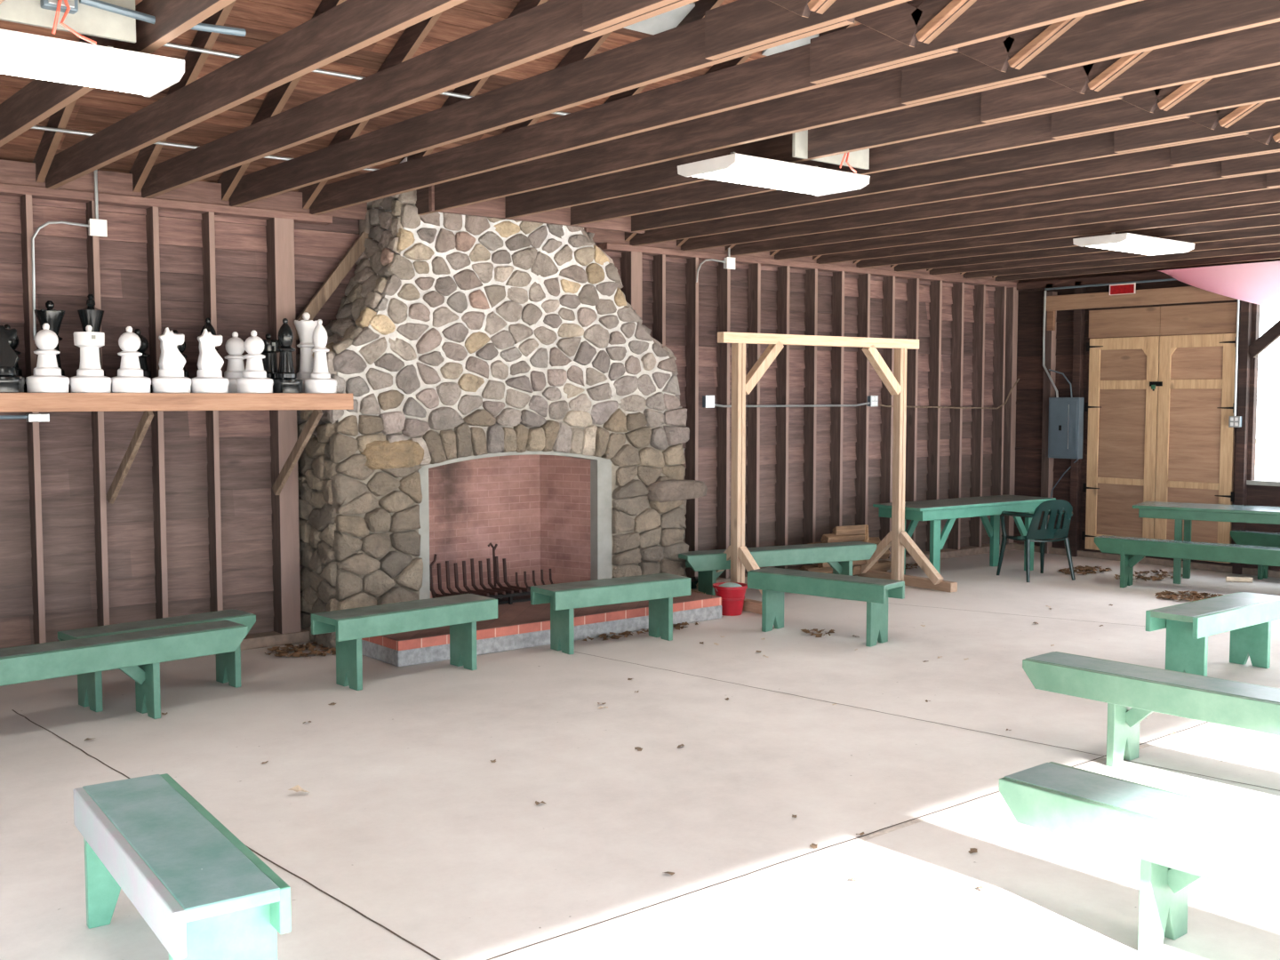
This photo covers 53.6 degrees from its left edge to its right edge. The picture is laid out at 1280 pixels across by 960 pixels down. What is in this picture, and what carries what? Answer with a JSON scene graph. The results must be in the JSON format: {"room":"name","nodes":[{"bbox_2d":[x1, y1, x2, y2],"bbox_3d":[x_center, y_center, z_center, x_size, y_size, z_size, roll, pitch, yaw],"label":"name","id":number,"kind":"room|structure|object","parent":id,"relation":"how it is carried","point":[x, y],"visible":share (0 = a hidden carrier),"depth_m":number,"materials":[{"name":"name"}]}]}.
{"room":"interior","nodes":[
{"label":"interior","id":0,"kind":"room"},
{"bbox_2d":[0,159,1018,650],"bbox_3d":[-1.213,-0.529,10.563,14.750,3.340,0.204,-3,5,-39],"label":"wall","id":1,"kind":"structure","parent":0,"point":[196,523],"depth_m":9.35,"materials":[{"name":"brown wood"}]},
{"bbox_2d":[25,413,49,422],"bbox_3d":[-3.691,-0.382,7.763,0.120,0.050,0.064,-3,5,-39],"label":"electrical outlet","id":2,"kind":"object","parent":1,"relation":"attached to","point":[31,417],"visible":1,"depth_m":7.74,"materials":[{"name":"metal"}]},
{"bbox_2d":[31,169,107,340],"bbox_3d":[-3.738,-1.498,8.292,0.469,1.170,0.056,-3,5,-39],"label":"conduit pipe","id":3,"kind":"object","parent":1,"relation":"attached to","point":[96,227],"visible":0.94,"depth_m":8.34,"materials":[{"name":"white metal"}]},
{"bbox_2d":[0,392,353,503],"bbox_3d":[-4.456,-0.142,7.449,5.760,0.743,0.598,-3,5,-39],"label":"wall shelf","id":4,"kind":"object","parent":1,"relation":"attached to","point":[147,403],"visible":0.99,"depth_m":8.31,"materials":[{"name":"brown wood"}]},
{"bbox_2d":[0,324,24,392],"bbox_3d":[-3.872,-0.745,7.678,0.249,0.430,0.249,-3,5,-39],"label":"knight","id":5,"kind":"object","parent":4,"relation":"on","point":[10,381],"visible":1,"depth_m":7.64,"materials":[{"name":"black plastic"}]},
{"bbox_2d":[3,324,27,392],"bbox_3d":[-3.970,-0.762,7.952,0.249,0.429,0.249,-3,5,-39],"label":"pawn","id":6,"kind":"object","parent":4,"relation":"on","point":[13,344],"visible":0.23,"depth_m":7.93,"materials":[{"name":"black plastic"}]},
{"bbox_2d":[25,323,69,392],"bbox_3d":[-3.673,-0.755,7.840,0.249,0.429,0.249,-3,5,-39],"label":"pawn","id":7,"kind":"object","parent":4,"relation":"on","point":[47,377],"visible":1,"depth_m":7.78,"materials":[{"name":"white plastic"}]},
{"bbox_2d":[34,300,71,392],"bbox_3d":[-3.764,-0.851,8.089,0.241,0.587,0.241,-3,5,-39],"label":"chess queen","id":8,"kind":"object","parent":4,"relation":"on","point":[53,317],"visible":0.45,"depth_m":8.04,"materials":[{"name":"black plastic"}]},
{"bbox_2d":[69,325,111,392],"bbox_3d":[-3.477,-0.764,8.001,0.249,0.426,0.249,-3,5,-39],"label":"chess rook","id":9,"kind":"object","parent":4,"relation":"on","point":[90,378],"visible":0.98,"depth_m":7.94,"materials":[{"name":"white plastic"}]},
{"bbox_2d":[77,294,105,375],"bbox_3d":[-3.571,-0.888,8.246,0.241,0.642,0.241,-3,5,-39],"label":"king","id":10,"kind":"object","parent":4,"relation":"on","point":[91,316],"visible":0.35,"depth_m":8.19,"materials":[{"name":"black plastic"}]},
{"bbox_2d":[111,326,151,392],"bbox_3d":[-3.287,-0.776,8.157,0.249,0.429,0.249,-3,5,-39],"label":"pawn","id":11,"kind":"object","parent":4,"relation":"on","point":[130,378],"visible":0.97,"depth_m":8.10,"materials":[{"name":"white plastic"}]},
{"bbox_2d":[134,328,152,392],"bbox_3d":[-3.352,-0.795,8.458,0.249,0.429,0.249,-3,5,-39],"label":"pawn","id":12,"kind":"object","parent":4,"relation":"on","point":[144,342],"visible":0.34,"depth_m":8.43,"materials":[{"name":"black plastic"}]},
{"bbox_2d":[151,327,191,392],"bbox_3d":[-3.084,-0.787,8.323,0.249,0.430,0.249,-2,4,-31],"label":"knight","id":13,"kind":"object","parent":4,"relation":"on","point":[171,379],"visible":0.99,"depth_m":8.27,"materials":[{"name":"white plastic"}]},
{"bbox_2d":[191,328,229,392],"bbox_3d":[-2.888,-0.798,8.484,0.249,0.430,0.249,-2,4,-28],"label":"knight","id":14,"kind":"object","parent":4,"relation":"on","point":[209,379],"visible":0.99,"depth_m":8.43,"materials":[{"name":"white plastic"}]},
{"bbox_2d":[224,331,246,392],"bbox_3d":[-2.827,-0.821,8.850,0.249,0.429,0.249,-3,5,-39],"label":"pawn","id":15,"kind":"object","parent":4,"relation":"on","point":[234,346],"visible":0.74,"depth_m":8.79,"materials":[{"name":"white plastic"}]},
{"bbox_2d":[236,330,273,392],"bbox_3d":[-2.644,-0.810,8.683,0.249,0.429,0.249,-3,5,-39],"label":"pawn","id":16,"kind":"object","parent":4,"relation":"on","point":[254,380],"visible":0.98,"depth_m":8.62,"materials":[{"name":"white plastic"}]},
{"bbox_2d":[261,333,279,378],"bbox_3d":[-2.649,-0.832,9.035,0.249,0.426,0.249,-3,5,-39],"label":"chess rook","id":17,"kind":"object","parent":4,"relation":"on","point":[270,362],"visible":0.45,"depth_m":8.98,"materials":[{"name":"black plastic"}]},
{"bbox_2d":[272,318,303,392],"bbox_3d":[-2.481,-0.870,8.866,0.228,0.524,0.228,-3,5,-39],"label":"bishop","id":18,"kind":"object","parent":4,"relation":"on","point":[285,380],"visible":0.93,"depth_m":8.82,"materials":[{"name":"black plastic"}]},
{"bbox_2d":[294,312,317,392],"bbox_3d":[-2.425,-0.924,9.213,0.241,0.587,0.241,-3,5,-39],"label":"chess queen","id":19,"kind":"object","parent":4,"relation":"on","point":[305,328],"visible":0.77,"depth_m":9.16,"materials":[{"name":"white plastic"}]},
{"bbox_2d":[304,319,336,393],"bbox_3d":[-2.270,-0.877,8.988,0.228,0.524,0.228,-3,5,-39],"label":"bishop","id":20,"kind":"object","parent":4,"relation":"on","point":[320,380],"visible":0.99,"depth_m":8.94,"materials":[{"name":"white plastic"}]},
{"bbox_2d":[702,395,714,407],"bbox_3d":[0.648,-0.740,11.950,0.116,0.116,0.059,-3,5,-39],"label":"electrical outlet","id":21,"kind":"object","parent":1,"relation":"attached to","point":[708,401],"visible":1,"depth_m":11.92,"materials":[{"name":"grey paint"}]},
{"bbox_2d":[696,248,735,282],"bbox_3d":[0.709,-2.031,11.918,0.469,0.361,0.056,-3,5,-39],"label":"junction box","id":22,"kind":"object","parent":1,"relation":"attached to","point":[729,263],"visible":1,"depth_m":11.99,"materials":[{"name":"white metal"}]},
{"bbox_2d":[714,401,870,407],"bbox_3d":[1.557,-0.757,12.703,2.263,0.047,0.032,-3,5,-39],"label":"conduit pipe","id":23,"kind":"object","parent":1,"relation":"attached to","point":[868,403],"visible":1,"depth_m":12.73,"materials":[{"name":"metal"}]},
{"bbox_2d":[878,378,1019,408],"bbox_3d":[3.506,-0.974,14.255,2.519,0.364,0.088,-3,5,-39],"label":"conduit pipe","id":24,"kind":"object","parent":1,"relation":"attached to","point":[1018,380],"visible":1,"depth_m":14.46,"materials":[{"name":"grey metal"}]},
{"bbox_2d":[0,0,1099,191],"bbox_3d":[2.254,-3.268,6.155,15.550,2.909,11.577,-3,5,-39],"label":"ceiling","id":25,"kind":"structure","parent":0,"point":[263,21],"depth_m":8.21,"materials":[{"name":"brown wood"}]},
{"bbox_2d":[0,0,235,146],"bbox_3d":[-0.940,-2.962,3.572,0.159,3.039,11.667,-3,5,-39],"label":"roof truss","id":26,"kind":"object","parent":25,"relation":"attached to","point":[39,100],"visible":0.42,"depth_m":5.22,"materials":[{"name":"brown wood"}]},
{"bbox_2d":[32,0,467,189],"bbox_3d":[-0.469,-2.987,3.958,0.159,3.039,11.667,-3,5,-39],"label":"roof truss","id":27,"kind":"object","parent":25,"relation":"attached to","point":[349,27],"visible":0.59,"depth_m":5.74,"materials":[{"name":"brown wood"}]},
{"bbox_2d":[128,0,698,198],"bbox_3d":[0.003,-3.012,4.345,0.159,3.039,11.667,-3,5,-39],"label":"roof truss","id":28,"kind":"object","parent":25,"relation":"attached to","point":[550,27],"visible":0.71,"depth_m":5.85,"materials":[{"name":"brown wood"}]},
{"bbox_2d":[216,0,911,207],"bbox_3d":[0.474,-3.037,4.731,0.159,3.039,11.667,-3,5,-39],"label":"roof truss","id":29,"kind":"object","parent":25,"relation":"attached to","point":[738,28],"visible":0.88,"depth_m":5.86,"materials":[{"name":"brown wood"}]},
{"bbox_2d":[624,2,695,34],"bbox_3d":[0.128,-3.175,8.652,0.620,0.168,0.300,-3,5,-39],"label":"light fixture","id":30,"kind":"structure","parent":25,"relation":"attached to","point":[669,20],"depth_m":8.70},
{"bbox_2d":[297,0,1142,215],"bbox_3d":[0.946,-3.062,5.117,0.159,3.039,11.667,-3,5,-39],"label":"roof truss","id":31,"kind":"object","parent":25,"relation":"attached to","point":[903,34],"visible":0.91,"depth_m":5.88,"materials":[{"name":"brown wood"}]},
{"bbox_2d":[761,33,818,55],"bbox_3d":[1.147,-3.244,9.441,0.400,0.153,0.270,-3,5,-39],"label":"light fixture","id":32,"kind":"structure","parent":25,"relation":"attached to","point":[802,42],"depth_m":9.42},
{"bbox_2d":[400,0,1279,215],"bbox_3d":[1.417,-3.088,5.504,0.159,3.039,11.667,-3,5,-39],"label":"roof truss","id":33,"kind":"object","parent":25,"relation":"attached to","point":[1146,25],"visible":0.73,"depth_m":5.91,"materials":[{"name":"brown wood"}]},
{"bbox_2d":[502,21,1279,218],"bbox_3d":[2.237,-3.095,5.465,0.159,3.019,10.567,-3,5,-39],"label":"roof truss","id":34,"kind":"object","parent":25,"relation":"attached to","point":[1257,47],"visible":0.72,"depth_m":6.31,"materials":[{"name":"brown wood"}]},
{"bbox_2d":[428,184,644,233],"bbox_3d":[-0.748,-2.086,9.807,2.000,0.185,0.045,-3,5,-39],"label":"joist","id":35,"kind":"object","parent":34,"relation":"attached to","point":[494,208],"visible":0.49,"depth_m":9.72,"materials":[{"name":"brown wood"}]},
{"bbox_2d":[677,152,870,196],"bbox_3d":[0.786,-1.789,7.339,1.098,0.136,0.482,-3,5,-39],"label":"light fixture","id":36,"kind":"object","parent":34,"relation":"hanging from","point":[735,168],"visible":1,"depth_m":7.18,"materials":[{"name":"white"}]},
{"bbox_2d":[792,129,869,173],"bbox_3d":[1.135,-1.901,7.278,0.630,0.235,0.105,-3,5,-39],"label":"junction box","id":37,"kind":"object","parent":34,"relation":"attached to","point":[860,159],"visible":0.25,"depth_m":7.29,"materials":[{"name":"grey paint"}]},
{"bbox_2d":[570,0,1279,225],"bbox_3d":[2.709,-3.120,5.852,0.159,3.019,10.567,-3,5,-39],"label":"roof truss","id":38,"kind":"object","parent":25,"relation":"attached to","point":[1176,102],"visible":0.59,"depth_m":6.86,"materials":[{"name":"brown wood"}]},
{"bbox_2d":[624,20,1279,246],"bbox_3d":[3.302,-3.189,7.049,0.159,3.039,11.667,-3,5,-39],"label":"roof truss","id":39,"kind":"object","parent":25,"relation":"attached to","point":[1263,141],"visible":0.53,"depth_m":8.38,"materials":[{"name":"brown wood"}]},
{"bbox_2d":[631,53,1279,231],"bbox_3d":[3.180,-3.146,6.238,0.159,3.019,10.567,-3,5,-39],"label":"roof truss","id":40,"kind":"object","parent":25,"relation":"attached to","point":[1237,121],"visible":0.53,"depth_m":7.55,"materials":[{"name":"brown wood"}]},
{"bbox_2d":[676,152,1279,250],"bbox_3d":[3.774,-3.214,7.436,0.159,3.039,11.667,-3,5,-39],"label":"roof truss","id":41,"kind":"object","parent":25,"relation":"attached to","point":[1267,163],"visible":0.23,"depth_m":8.96,"materials":[{"name":"brown wood"}]},
{"bbox_2d":[724,171,1279,255],"bbox_3d":[4.245,-3.239,7.822,0.159,3.039,11.667,-3,5,-39],"label":"roof truss","id":42,"kind":"object","parent":25,"relation":"attached to","point":[1269,180],"visible":0.18,"depth_m":9.55,"materials":[{"name":"brown wood"}]},
{"bbox_2d":[769,187,1279,260],"bbox_3d":[4.716,-3.264,8.208,0.159,3.039,11.667,-3,5,-39],"label":"roof truss","id":43,"kind":"object","parent":25,"relation":"attached to","point":[1273,195],"visible":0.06,"depth_m":10.12,"materials":[{"name":"brown wood"}]},
{"bbox_2d":[812,0,1279,263],"bbox_3d":[5.188,-3.290,8.595,0.159,3.039,11.667,-3,5,-39],"label":"roof truss","id":44,"kind":"object","parent":25,"relation":"attached to","point":[1272,208],"visible":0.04,"depth_m":10.67,"materials":[{"name":"brown wood"}]},
{"bbox_2d":[1072,232,1194,255],"bbox_3d":[4.158,-2.004,10.632,1.098,0.136,0.482,-3,5,-39],"label":"light fixture","id":45,"kind":"object","parent":44,"relation":"hanging from","point":[1124,242],"visible":0.98,"depth_m":10.44,"materials":[{"name":"white"}]},
{"bbox_2d":[852,214,1279,268],"bbox_3d":[5.659,-3.315,8.981,0.159,3.039,11.667,-3,5,-39],"label":"roof truss","id":46,"kind":"object","parent":25,"relation":"attached to","point":[1269,220],"depth_m":11.45,"materials":[{"name":"brown wood"}]},
{"bbox_2d":[890,224,1279,271],"bbox_3d":[6.130,-3.340,9.367,0.159,3.039,11.667,-3,5,-39],"label":"roof truss","id":47,"kind":"object","parent":25,"relation":"attached to","point":[1273,230],"depth_m":12.10,"materials":[{"name":"brown wood"}]},
{"bbox_2d":[926,234,1279,275],"bbox_3d":[6.602,-3.365,9.754,0.159,3.039,11.667,-3,5,-39],"label":"roof truss","id":48,"kind":"object","parent":25,"relation":"attached to","point":[1271,239],"depth_m":12.57,"materials":[{"name":"brown wood"}]},
{"bbox_2d":[960,243,1279,278],"bbox_3d":[7.073,-3.390,10.140,0.159,3.039,11.667,-3,5,-39],"label":"roof truss","id":49,"kind":"object","parent":25,"relation":"attached to","point":[1268,248],"visible":0.04,"depth_m":12.85,"materials":[{"name":"brown wood"}]},
{"bbox_2d":[992,251,1279,281],"bbox_3d":[7.545,-3.416,10.526,0.159,3.039,11.667,-3,5,-39],"label":"roof truss","id":50,"kind":"object","parent":25,"relation":"attached to","point":[1275,254],"visible":0.04,"depth_m":13.37,"materials":[{"name":"brown wood"}]},
{"bbox_2d":[1158,260,1279,306],"bbox_3d":[6.431,-1.887,12.018,0.420,0.400,3.000,-3,5,-39],"label":"flap","id":51,"kind":"object","parent":50,"relation":"hanging from","point":[1258,283],"visible":1,"depth_m":12.53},
{"bbox_3d":[-1.411,-2.936,3.185,0.159,3.039,11.667,-3,5,-39],"label":"roof truss","id":52,"kind":"object","parent":25,"relation":"attached to","visible":0},
{"bbox_2d":[0,0,135,44],"bbox_3d":[-2.142,-1.725,4.592,0.630,0.235,0.105,-3,5,-39],"label":"junction box","id":53,"kind":"object","parent":52,"relation":"attached to","point":[75,17],"visible":0.99,"depth_m":4.67,"materials":[{"name":"grey paint"}]},
{"bbox_2d":[79,0,246,36],"bbox_3d":[-1.813,-1.764,4.844,0.623,0.060,0.040,-3,5,-39],"label":"conduit pipe","id":54,"kind":"object","parent":53,"relation":"attached to","point":[97,4],"visible":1,"depth_m":4.78,"materials":[{"name":"metal"}]},
{"bbox_2d":[0,28,184,97],"bbox_3d":[-2.345,-1.621,4.760,1.098,0.136,0.482,-3,5,-39],"label":"light fixture","id":55,"kind":"object","parent":52,"relation":"hanging from","point":[22,54],"visible":1,"depth_m":4.81,"materials":[{"name":"white"}]},
{"bbox_2d":[0,549,1279,959],"bbox_3d":[2.330,1.493,6.373,14.950,0.150,11.520,-3,5,-39],"label":"floor","id":56,"kind":"structure","parent":0,"point":[407,820],"depth_m":6.15,"materials":[{"name":"concrete"}]},
{"bbox_2d":[0,619,247,719],"bbox_3d":[-3.450,1.160,6.716,2.789,0.470,0.300,-4,5,-44],"label":"bench","id":57,"kind":"object","parent":56,"relation":"on","point":[139,654],"visible":1,"depth_m":7.13,"materials":[{"name":"green paint"}]},
{"bbox_2d":[57,608,255,711],"bbox_3d":[-2.938,1.099,7.769,0.300,0.455,1.116,4,5,44],"label":"bench","id":58,"kind":"object","parent":56,"relation":"on","point":[228,664],"visible":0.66,"depth_m":7.71,"materials":[{"name":"green paint"}]},
{"bbox_2d":[72,773,291,959],"bbox_3d":[-1.478,1.338,3.994,0.320,0.470,1.304,-3,5,-35],"label":"bench","id":59,"kind":"object","parent":56,"relation":"on","point":[203,892],"visible":1,"depth_m":3.73,"materials":[{"name":"green paint"}]},
{"bbox_2d":[11,709,439,959],"bbox_3d":[-2.129,1.458,5.733,0.257,0.001,4.596,-3,5,-39],"label":"joint","id":60,"kind":"object","parent":56,"relation":"on","point":[256,852],"visible":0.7,"depth_m":4.78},
{"bbox_2d":[264,641,335,657],"bbox_3d":[-2.374,1.218,9.133,0.635,0.032,0.518,-3,5,-39],"label":"leaf litter","id":61,"kind":"object","parent":56,"relation":"on","point":[284,652],"visible":0.77,"depth_m":9.07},
{"bbox_2d":[311,593,497,690],"bbox_3d":[-1.520,1.057,8.294,1.212,0.470,0.345,-3,5,-43],"label":"bench","id":62,"kind":"object","parent":56,"relation":"on","point":[461,612],"visible":1,"depth_m":8.11,"materials":[{"name":"green paint"}]},
{"bbox_2d":[296,157,721,666],"bbox_3d":[-0.799,-0.629,10.098,3.620,3.602,1.450,-3,5,-39],"label":"stone fireplace","id":63,"kind":"object","parent":56,"relation":"on","point":[507,388],"depth_m":9.92,"materials":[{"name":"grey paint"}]},
{"bbox_2d":[530,573,690,654],"bbox_3d":[-0.203,0.986,9.374,1.203,0.470,0.345,-3,5,-35],"label":"bench","id":64,"kind":"object","parent":56,"relation":"on","point":[660,589],"visible":1,"depth_m":9.21,"materials":[{"name":"green paint"}]},
{"bbox_2d":[582,621,699,641],"bbox_3d":[0.027,1.173,9.827,1.192,0.032,0.179,-3,5,-39],"label":"leaf litter","id":65,"kind":"object","parent":56,"relation":"on","point":[625,634],"visible":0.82,"depth_m":9.73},
{"bbox_2d":[712,582,747,615],"bbox_3d":[0.764,1.009,10.707,0.308,0.250,0.300,-3,5,-39],"label":"bucket","id":66,"kind":"object","parent":56,"relation":"on","point":[732,598],"visible":0.87,"depth_m":10.61,"materials":[{"name":"red plastic"}]},
{"bbox_2d":[678,541,876,595],"bbox_3d":[1.254,0.848,11.605,2.023,0.455,0.300,-2,4,-26],"label":"bench","id":67,"kind":"object","parent":56,"relation":"on","point":[840,556],"visible":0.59,"depth_m":11.50,"materials":[{"name":"green paint"}]},
{"bbox_2d":[690,331,957,614],"bbox_3d":[1.701,-0.125,11.663,2.475,2.390,1.200,-3,5,-36],"label":"wooden frame","id":68,"kind":"object","parent":56,"relation":"on","point":[740,558],"visible":0.71,"depth_m":11.72,"materials":[{"name":"brown wood"}]},
{"bbox_2d":[747,567,904,647],"bbox_3d":[1.407,0.966,9.690,1.202,0.470,0.320,3,5,39],"label":"bench","id":69,"kind":"object","parent":56,"relation":"on","point":[773,583],"visible":1,"depth_m":9.54,"materials":[{"name":"green paint"}]},
{"bbox_2d":[486,721,1207,959],"bbox_3d":[2.301,1.413,6.402,14.746,0.001,0.052,-3,5,-39],"label":"joint","id":70,"kind":"object","parent":56,"relation":"on","point":[1206,722],"visible":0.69,"depth_m":4.91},
{"bbox_2d":[491,722,1215,959],"bbox_3d":[2.317,1.416,6.382,14.753,0.001,0.078,-3,5,-39],"label":"joint","id":71,"kind":"object","parent":56,"relation":"on","point":[529,949],"visible":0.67,"depth_m":4.89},
{"bbox_2d":[852,560,891,575],"bbox_3d":[2.324,0.896,12.884,0.599,0.117,0.120,-3,5,-41],"label":"log","id":72,"kind":"object","parent":56,"relation":"on","point":[883,565],"visible":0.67,"depth_m":12.90,"materials":[{"name":"brown wood"}]},
{"bbox_2d":[878,549,890,559],"bbox_3d":[2.349,0.773,12.982,0.514,0.109,0.113,-3,5,-34],"label":"log","id":73,"kind":"object","parent":72,"relation":"on","point":[887,553],"visible":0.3,"depth_m":13.07,"materials":[{"name":"brown wood"}]},
{"bbox_2d":[868,536,880,545],"bbox_3d":[2.180,0.650,12.844,0.599,0.111,0.107,-2,4,-28],"label":"log","id":74,"kind":"object","parent":73,"relation":"on","point":[876,540],"visible":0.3,"depth_m":12.92,"materials":[{"name":"brown wood"}]},
{"bbox_2d":[820,533,865,543],"bbox_3d":[2.043,0.586,12.712,0.514,0.107,0.119,-3,5,-34],"label":"log","id":75,"kind":"object","parent":74,"relation":"on","point":[830,538],"visible":0.77,"depth_m":12.63,"materials":[{"name":"brown wood"}]},
{"bbox_2d":[832,524,865,535],"bbox_3d":[2.101,0.499,12.732,0.344,0.089,0.082,-2,4,-23],"label":"log","id":76,"kind":"object","parent":75,"relation":"on","point":[847,529],"visible":1,"depth_m":12.69,"materials":[{"name":"brown wood"}]},
{"bbox_2d":[574,651,1279,791],"bbox_3d":[1.216,1.340,7.541,0.670,0.001,4.955,-3,5,-39],"label":"joint","id":77,"kind":"object","parent":56,"relation":"on","point":[574,652],"visible":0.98,"depth_m":7.06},
{"bbox_2d":[872,494,1055,574],"bbox_3d":[3.383,0.596,13.121,2.120,0.760,0.620,-3,5,-36],"label":"table","id":78,"kind":"object","parent":56,"relation":"on","point":[933,511],"visible":0.69,"depth_m":12.86,"materials":[{"name":"teal paint"}]},
{"bbox_2d":[996,499,1075,582],"bbox_3d":[4.027,0.587,12.823,0.628,0.823,0.612,-1,4,-17],"label":"plastic chair","id":79,"kind":"object","parent":56,"relation":"on","point":[1060,508],"visible":1,"depth_m":12.62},
{"bbox_2d":[1058,565,1111,575],"bbox_3d":[4.674,0.946,13.302,0.731,0.032,0.437,-3,5,-39],"label":"leaf litter","id":80,"kind":"object","parent":56,"relation":"on","point":[1086,568],"visible":0.87,"depth_m":13.30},
{"bbox_2d":[998,761,1279,954],"bbox_3d":[2.177,1.354,3.748,0.340,0.470,2.380,-3,5,-40],"label":"bench","id":81,"kind":"object","parent":56,"relation":"on","point":[1179,840],"visible":1,"depth_m":4.18,"materials":[{"name":"green paint"}]},
{"bbox_2d":[1113,569,1182,581],"bbox_3d":[5.197,0.972,12.906,1.019,0.032,0.514,-3,5,-39],"label":"leaf litter","id":82,"kind":"object","parent":56,"relation":"on","point":[1154,578],"visible":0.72,"depth_m":12.84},
{"bbox_2d":[1022,651,1279,767],"bbox_3d":[2.951,1.222,5.771,0.330,0.470,2.532,-3,5,-41],"label":"bench","id":83,"kind":"object","parent":56,"relation":"on","point":[1132,692],"visible":1,"depth_m":6.18,"materials":[{"name":"green paint"}]},
{"bbox_2d":[1094,535,1279,587],"bbox_3d":[5.331,0.830,11.770,2.142,0.470,0.262,3,5,39],"label":"bench","id":84,"kind":"object","parent":56,"relation":"on","point":[1127,547],"visible":1,"depth_m":11.87,"materials":[{"name":"green paint"}]},
{"bbox_2d":[1155,590,1223,601],"bbox_3d":[5.019,1.062,11.523,0.637,0.032,0.625,-3,5,-39],"label":"leaf litter","id":85,"kind":"object","parent":56,"relation":"on","point":[1166,595],"visible":0.8,"depth_m":11.56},
{"bbox_2d":[1132,501,1279,583],"bbox_3d":[6.202,0.664,12.086,2.750,0.760,0.620,3,5,34],"label":"table","id":86,"kind":"object","parent":56,"relation":"on","point":[1179,511],"visible":0.95,"depth_m":12.37,"materials":[{"name":"green paint"}]},
{"bbox_2d":[1145,592,1279,676],"bbox_3d":[3.837,1.051,8.382,1.260,0.470,0.345,-3,5,-39],"label":"bench","id":87,"kind":"object","parent":56,"relation":"on","point":[1248,617],"visible":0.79,"depth_m":8.18,"materials":[{"name":"green paint"}]},
{"bbox_2d":[1230,529,1279,579],"bbox_3d":[6.720,0.797,12.276,0.200,0.470,1.920,-3,5,-40],"label":"bench","id":88,"kind":"object","parent":56,"relation":"on","point":[1240,537],"visible":0.8,"depth_m":12.74,"materials":[{"name":"green paint"}]},
{"bbox_2d":[1013,258,1279,578],"bbox_3d":[7.925,-1.912,10.944,0.230,6.050,11.010,-3,5,-39],"label":"wall","id":89,"kind":"structure","parent":0,"point":[1036,474],"depth_m":14.53,"materials":[{"name":"brown wood"}]},
{"bbox_2d":[1042,290,1058,397],"bbox_3d":[4.755,-1.571,14.637,0.026,1.232,0.221,-3,5,-39],"label":"conduit pipe","id":90,"kind":"object","parent":89,"relation":"attached to","point":[1044,294],"visible":1,"depth_m":14.68,"materials":[{"name":"metal"}]},
{"bbox_2d":[1048,397,1084,458],"bbox_3d":[4.884,-0.598,14.531,0.115,0.700,0.390,-3,5,-39],"label":"breaker panel","id":91,"kind":"object","parent":89,"relation":"attached to","point":[1066,414],"visible":1,"depth_m":14.47,"materials":[{"name":"grey paint"}]},
{"bbox_2d":[1044,278,1176,290],"bbox_3d":[5.375,-2.159,13.842,0.024,0.029,2.140,-3,5,-39],"label":"conduit pipe","id":92,"kind":"object","parent":89,"relation":"attached to","point":[1167,279],"visible":0.65,"depth_m":14.05,"materials":[{"name":"metal"}]},
{"bbox_2d":[1081,336,1162,550],"bbox_3d":[5.357,-0.387,14.082,0.090,2.397,0.915,-3,5,-39],"label":"door","id":93,"kind":"structure","parent":89,"relation":"in","point":[1122,406],"depth_m":14.10,"materials":[{"name":"brown wood"}]},
{"bbox_2d":[1109,282,1135,295],"bbox_3d":[5.301,-2.099,13.914,0.009,0.115,0.310,-3,5,-39],"label":"wall sign","id":94,"kind":"object","parent":89,"relation":"attached to","point":[1121,288],"visible":1,"depth_m":13.91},
{"bbox_2d":[1082,299,1240,566],"bbox_3d":[5.659,-0.490,13.802,0.090,2.840,1.750,-3,5,-39],"label":"door frame","id":95,"kind":"structure","parent":89,"relation":"in","point":[1220,316],"depth_m":13.68,"materials":[{"name":"brown wood"}]},
{"bbox_2d":[1154,332,1239,563],"bbox_3d":[5.907,-0.345,13.446,0.050,2.397,0.863,-3,5,-39],"label":"door","id":96,"kind":"structure","parent":89,"relation":"in","point":[1196,443],"depth_m":13.43,"materials":[{"name":"brown wood"}]},
{"bbox_2d":[1233,299,1239,415],"bbox_3d":[6.130,-1.315,13.000,0.022,1.310,0.022,-1,4,-17],"label":"conduit pipe","id":97,"kind":"object","parent":89,"relation":"attached to","point":[1238,300],"visible":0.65,"depth_m":13.00,"materials":[{"name":"metal"}]},
{"bbox_3d":[-3.469,-1.252,1.608,0.048,5.950,11.010,-3,5,-39],"label":"wall","id":98,"kind":"structure","parent":0,"visible":0},
{"bbox_2d":[30,125,379,171],"bbox_3d":[-2.834,-2.185,8.367,9.600,0.022,0.022,-3,5,-39],"label":"conduit pipe","id":99,"kind":"object","parent":98,"relation":"attached to","point":[36,127],"visible":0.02,"depth_m":8.15,"materials":[{"name":"metal"}]},
{"bbox_2d":[162,42,570,115],"bbox_3d":[-2.313,-2.553,7.708,9.600,0.026,0.026,-3,5,-39],"label":"conduit pipe","id":100,"kind":"object","parent":98,"relation":"attached to","point":[168,44],"visible":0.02,"depth_m":7.94,"materials":[{"name":"metal"}]},
{"label":"outside","id":101,"kind":"structure","parent":0,"visible":0},
{"bbox_2d":[1255,448,1279,481],"bbox_3d":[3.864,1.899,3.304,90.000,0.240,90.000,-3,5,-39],"label":"ground","id":102,"kind":"structure","parent":101,"point":[1261,460],"depth_m":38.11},
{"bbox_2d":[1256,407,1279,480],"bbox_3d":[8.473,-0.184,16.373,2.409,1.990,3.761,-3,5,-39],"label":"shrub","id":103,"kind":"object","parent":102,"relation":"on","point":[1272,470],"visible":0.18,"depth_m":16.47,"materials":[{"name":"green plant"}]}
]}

